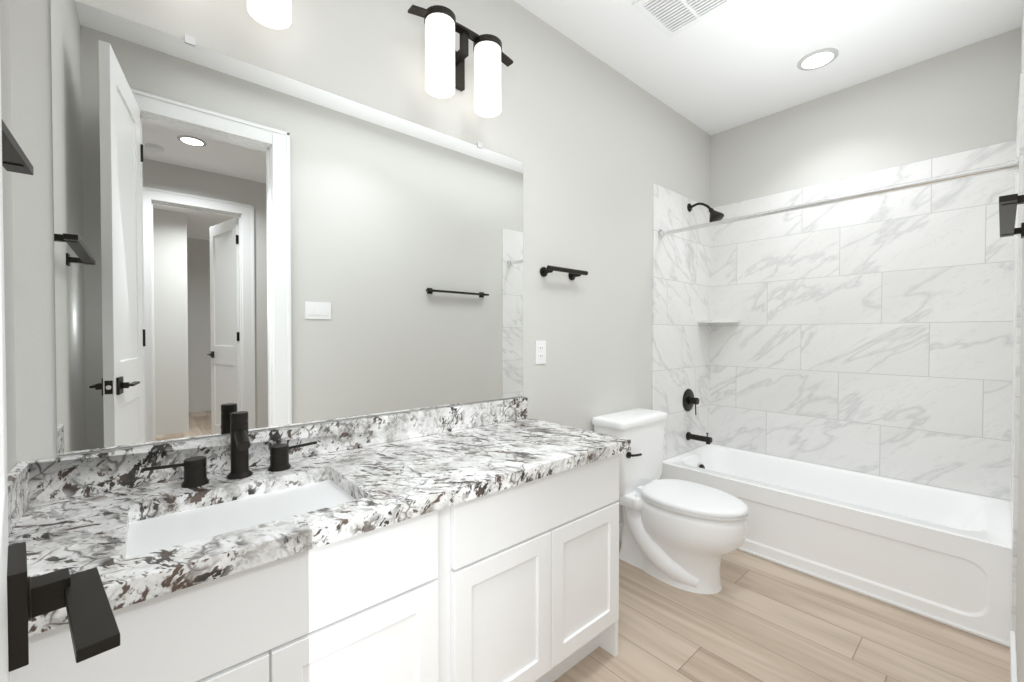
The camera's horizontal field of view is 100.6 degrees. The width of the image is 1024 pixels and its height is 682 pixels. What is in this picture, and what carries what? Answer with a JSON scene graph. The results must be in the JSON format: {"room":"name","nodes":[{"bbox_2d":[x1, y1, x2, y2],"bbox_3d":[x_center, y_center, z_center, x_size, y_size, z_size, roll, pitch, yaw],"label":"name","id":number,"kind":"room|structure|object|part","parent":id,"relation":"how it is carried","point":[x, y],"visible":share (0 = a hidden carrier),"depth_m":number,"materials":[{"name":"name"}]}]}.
{"room":"bathroom","nodes":[
{"label":"bathroom","id":0,"kind":"room"},
{"bbox_2d":[0,0,16,473],"bbox_3d":[-0.651,-0.159,0.314,0.120,2.780,1.660,-1,1,-41],"label":"wall","id":1,"kind":"structure","parent":0,"point":[8,242],"depth_m":0.94,"materials":[{"name":"white paint"}]},
{"bbox_2d":[2,120,33,174],"bbox_3d":[-0.691,-0.302,0.509,0.078,0.046,0.610,-1,1,-41],"label":"towel rail","id":2,"kind":"object","parent":1,"relation":"attached to","point":[15,158],"visible":1,"depth_m":0.69,"materials":[{"name":"black metal"}]},
{"bbox_2d":[0,58,119,681],"bbox_3d":[-0.229,0.013,0.165,0.618,2.415,0.139,1,1,41],"label":"door","id":3,"kind":"structure","parent":1,"relation":"in","point":[81,597],"depth_m":0.32,"materials":[{"name":"white"}]},
{"bbox_2d":[9,0,710,523],"bbox_3d":[0.157,-0.186,2.191,3.800,2.780,0.120,-1,1,-41],"label":"wall","id":4,"kind":"structure","parent":0,"point":[595,146],"depth_m":2.03,"materials":[{"name":"white paint"}]},
{"bbox_2d":[247,0,290,28],"bbox_3d":[-0.796,-1.069,1.164,0.470,0.276,0.164,-1,1,-41],"label":"vanity light","id":5,"kind":"object","parent":4,"relation":"attached to","point":[274,14],"visible":1,"depth_m":1.21,"materials":[{"name":"white glass"}]},
{"bbox_2d":[50,0,522,454],"bbox_3d":[-0.522,-0.292,1.515,1.520,1.121,0.008,-1,1,-41],"label":"mirror","id":6,"kind":"object","parent":4,"relation":"attached to","point":[265,248],"visible":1,"depth_m":1.28,"materials":[{"name":"clear glass"}]},
{"bbox_2d":[408,4,512,117],"bbox_3d":[-0.199,-1.076,1.681,0.470,0.276,0.164,-1,1,-41],"label":"vanity light","id":7,"kind":"object","parent":4,"relation":"attached to","point":[444,69],"visible":1,"depth_m":1.65,"materials":[{"name":"white glass"}]},
{"bbox_3d":[-0.184,-1.062,1.664,0.334,0.249,0.110,-1,1,-41],"label":"lamp shade","id":8,"kind":"part","parent":7,"relation":"part of","materials":[{"name":"white glass"}]},
{"bbox_2d":[535,341,545,363],"bbox_3d":[0.142,0.056,2.097,0.070,0.114,0.008,-1,1,-41],"label":"electrical outlet","id":9,"kind":"object","parent":4,"relation":"attached to","point":[540,352],"visible":1,"depth_m":2.09,"materials":[{"name":"white plastic"}]},
{"bbox_2d":[540,265,587,279],"bbox_3d":[0.268,-0.343,2.160,0.300,0.048,0.069,-1,1,-41],"label":"towel rail","id":10,"kind":"object","parent":4,"relation":"attached to","point":[572,274],"visible":1,"depth_m":2.11,"materials":[{"name":"black metal"}]},
{"bbox_2d":[619,522,622,541],"bbox_3d":[0.495,1.149,2.414,1.111,0.105,0.014,-1,1,-41],"label":"baseboard","id":11,"kind":"structure","parent":4,"relation":"attached to","point":[620,530],"depth_m":2.54,"materials":[{"name":"white"}]},
{"bbox_2d":[651,183,710,459],"bbox_3d":[1.229,-0.113,3.035,0.835,1.828,0.011,-1,1,-41],"label":"tiled wall","id":12,"kind":"structure","parent":4,"relation":"attached to","point":[681,284],"depth_m":2.99,"materials":[{"name":"tile"}]},
{"bbox_2d":[683,389,698,414],"bbox_3d":[1.297,0.437,3.045,0.164,0.182,0.072,-1,1,-41],"label":"tub valve","id":13,"kind":"object","parent":12,"relation":"attached to","point":[690,400],"visible":0.98,"depth_m":3.04,"materials":[{"name":"black metal"}]},
{"bbox_2d":[686,432,711,443],"bbox_3d":[1.328,0.680,3.012,0.060,0.076,0.168,-1,1,-41],"label":"tub spout","id":14,"kind":"object","parent":12,"relation":"attached to","point":[707,439],"visible":1,"depth_m":3.00,"materials":[{"name":"black metal"}]},
{"bbox_2d":[687,202,723,221],"bbox_3d":[1.351,-0.897,2.963,0.098,0.178,0.239,-1,1,-41],"label":"shower head","id":15,"kind":"object","parent":12,"relation":"attached to","point":[716,215],"visible":0.94,"depth_m":2.91},
{"bbox_2d":[698,320,739,322],"bbox_3d":[1.529,-0.144,3.144,0.215,0.020,0.215,-1,1,-41],"label":"corner shelf","id":16,"kind":"object","parent":12,"relation":"attached to","point":[718,321],"visible":1,"depth_m":3.10,"materials":[{"name":"stone"}]},
{"bbox_2d":[658,156,1018,238],"bbox_3d":[1.475,-0.696,2.228,0.060,0.060,1.517,-1,1,-41],"label":"shower curtain rod","id":17,"kind":"object","parent":12,"relation":"attached to","point":[1011,165],"visible":0.94,"depth_m":1.98,"materials":[{"name":"silver metal"}]},
{"bbox_2d":[514,0,1022,134],"bbox_3d":[0.700,-1.617,1.544,3.800,0.100,1.780,-1,1,-41],"label":"ceiling","id":18,"kind":"structure","parent":0,"point":[732,65],"depth_m":2.25,"materials":[{"name":"white paint"}]},
{"bbox_2d":[633,0,736,37],"bbox_3d":[0.794,-1.563,1.956,0.330,0.018,0.330,-1,1,-41],"label":"fan","id":19,"kind":"object","parent":18,"relation":"attached to","point":[669,18],"visible":0.94,"depth_m":2.01,"materials":[{"name":"white plastic"}]},
{"bbox_2d":[797,48,838,70],"bbox_3d":[1.710,-1.573,2.380,0.190,0.009,0.190,-1,1,-41],"label":"recessed light","id":20,"kind":"object","parent":18,"relation":"in","point":[817,59],"visible":1,"depth_m":2.37,"materials":[{"name":"grey"}]},
{"bbox_2d":[554,542,1009,681],"bbox_3d":[0.661,1.262,1.629,3.800,0.100,1.660,-1,1,-41],"label":"floor","id":21,"kind":"structure","parent":0,"point":[756,619],"depth_m":1.73,"materials":[{"name":"brown wood"}]},
{"bbox_2d":[11,453,619,681],"bbox_3d":[-0.361,0.816,1.308,1.598,0.801,0.553,-1,1,-41],"label":"bathroom vanity","id":22,"kind":"object","parent":21,"relation":"on","point":[476,542],"depth_m":1.05,"materials":[{"name":"white wood"}]},
{"bbox_2d":[8,417,630,640],"bbox_3d":[-0.349,0.397,1.297,1.610,0.040,0.578,-1,1,-41],"label":"countertop","id":23,"kind":"structure","parent":22,"relation":"on","point":[402,479],"depth_m":1.01,"materials":[{"name":"stone"}]},
{"bbox_2d":[143,411,318,488],"bbox_3d":[-0.748,0.289,1.173,0.410,0.178,0.106,-1,1,-41],"label":"faucet","id":24,"kind":"object","parent":23,"relation":"on","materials":[{"name":"black metal"}]},
{"bbox_2d":[127,473,358,556],"bbox_3d":[-0.616,0.495,1.015,0.500,0.173,0.360,-1,1,-41],"label":"sink","id":25,"kind":"object","parent":23,"relation":"in","point":[158,528],"depth_m":1.04,"materials":[{"name":"white ceramic"}]},
{"bbox_2d":[592,408,747,593],"bbox_3d":[0.842,0.810,2.231,0.472,0.787,0.728,-1,1,-41],"label":"toilet","id":26,"kind":"object","parent":21,"relation":"on","point":[684,535],"visible":1,"depth_m":2.12,"materials":[{"name":"white ceramic"}]},
{"bbox_3d":[0.674,0.636,2.423,0.452,0.354,0.200,-1,1,-41],"label":"tank","id":27,"kind":"part","parent":26,"relation":"part of","materials":[{"name":"white ceramic"}]},
{"bbox_3d":[0.675,0.436,2.419,0.472,0.044,0.218,-1,1,-41],"label":"lid","id":28,"kind":"part","parent":26,"relation":"part of","materials":[{"name":"white ceramic"}]},
{"bbox_3d":[0.645,0.599,2.244,0.097,0.034,0.033,-1,1,-41],"label":"lever","id":29,"kind":"part","parent":26,"relation":"part of","materials":[{"name":"black metal"}]},
{"bbox_3d":[0.899,1.012,2.168,0.372,0.386,0.538,-1,1,-41],"label":"bowl","id":30,"kind":"part","parent":26,"relation":"part of","materials":[{"name":"white ceramic"}]},
{"bbox_3d":[0.911,0.794,2.151,0.382,0.047,0.516,-1,1,-41],"label":"seat","id":31,"kind":"part","parent":26,"relation":"part of","materials":[{"name":"white plastic"}]},
{"bbox_2d":[659,443,1011,646],"bbox_3d":[1.757,1.005,2.496,0.760,0.390,1.536,-1,1,-41],"label":"bathtub","id":32,"kind":"object","parent":21,"relation":"on","point":[941,555],"visible":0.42,"depth_m":2.12,"materials":[{"name":"white ceramic"}]},
{"bbox_2d":[659,443,1011,576],"bbox_3d":[1.761,0.969,2.499,0.748,0.318,1.536,-1,1,-41],"label":"basin","id":33,"kind":"object","parent":32,"relation":"in","point":[844,522],"depth_m":2.23,"materials":[{"name":"white ceramic"}]},
{"bbox_2d":[711,27,1020,207],"bbox_3d":[2.091,-0.194,2.769,0.120,2.780,1.540,-1,1,-41],"label":"wall","id":34,"kind":"structure","parent":0,"point":[964,98],"depth_m":2.53,"materials":[{"name":"white paint"}]},
{"bbox_2d":[710,139,1015,500],"bbox_3d":[2.042,-0.109,2.727,0.011,1.828,1.518,-1,1,-41],"label":"tiled wall","id":35,"kind":"structure","parent":34,"relation":"attached to","point":[873,335],"depth_m":2.55,"materials":[{"name":"tile"}]},
{"bbox_2d":[1016,0,1023,681],"bbox_3d":[1.613,-0.173,1.256,2.824,2.780,0.120,-1,1,-41],"label":"wall","id":36,"kind":"structure","parent":0,"point":[1020,605],"depth_m":1.41,"materials":[{"name":"white paint"}]},
{"bbox_2d":[999,194,1023,237],"bbox_3d":[1.523,-0.373,1.292,0.610,0.046,0.054,-1,1,-41],"label":"towel rail","id":37,"kind":"object","parent":36,"relation":"attached to","point":[1008,204],"visible":1,"depth_m":1.23,"materials":[{"name":"black metal"}]},
{"bbox_2d":[1010,631,1017,681],"bbox_3d":[1.249,1.168,1.048,1.761,0.105,0.014,-1,1,-41],"label":"baseboard","id":38,"kind":"structure","parent":36,"relation":"attached to","point":[1013,666],"depth_m":1.50,"materials":[{"name":"white"}]},
{"bbox_2d":[1011,555,1016,632],"bbox_3d":[1.941,1.016,1.644,0.069,0.392,0.011,-1,1,-41],"label":"wall tile","id":39,"kind":"structure","parent":36,"relation":"attached to","point":[1013,597],"depth_m":1.62,"materials":[{"name":"stone"}]},
{"bbox_2d":[1010,72,1023,556],"bbox_3d":[2.231,-0.097,1.880,0.835,1.828,0.011,-1,1,-41],"label":"tiled wall","id":40,"kind":"structure","parent":36,"relation":"attached to","point":[1016,341],"depth_m":1.61,"materials":[{"name":"tile"}]}
]}

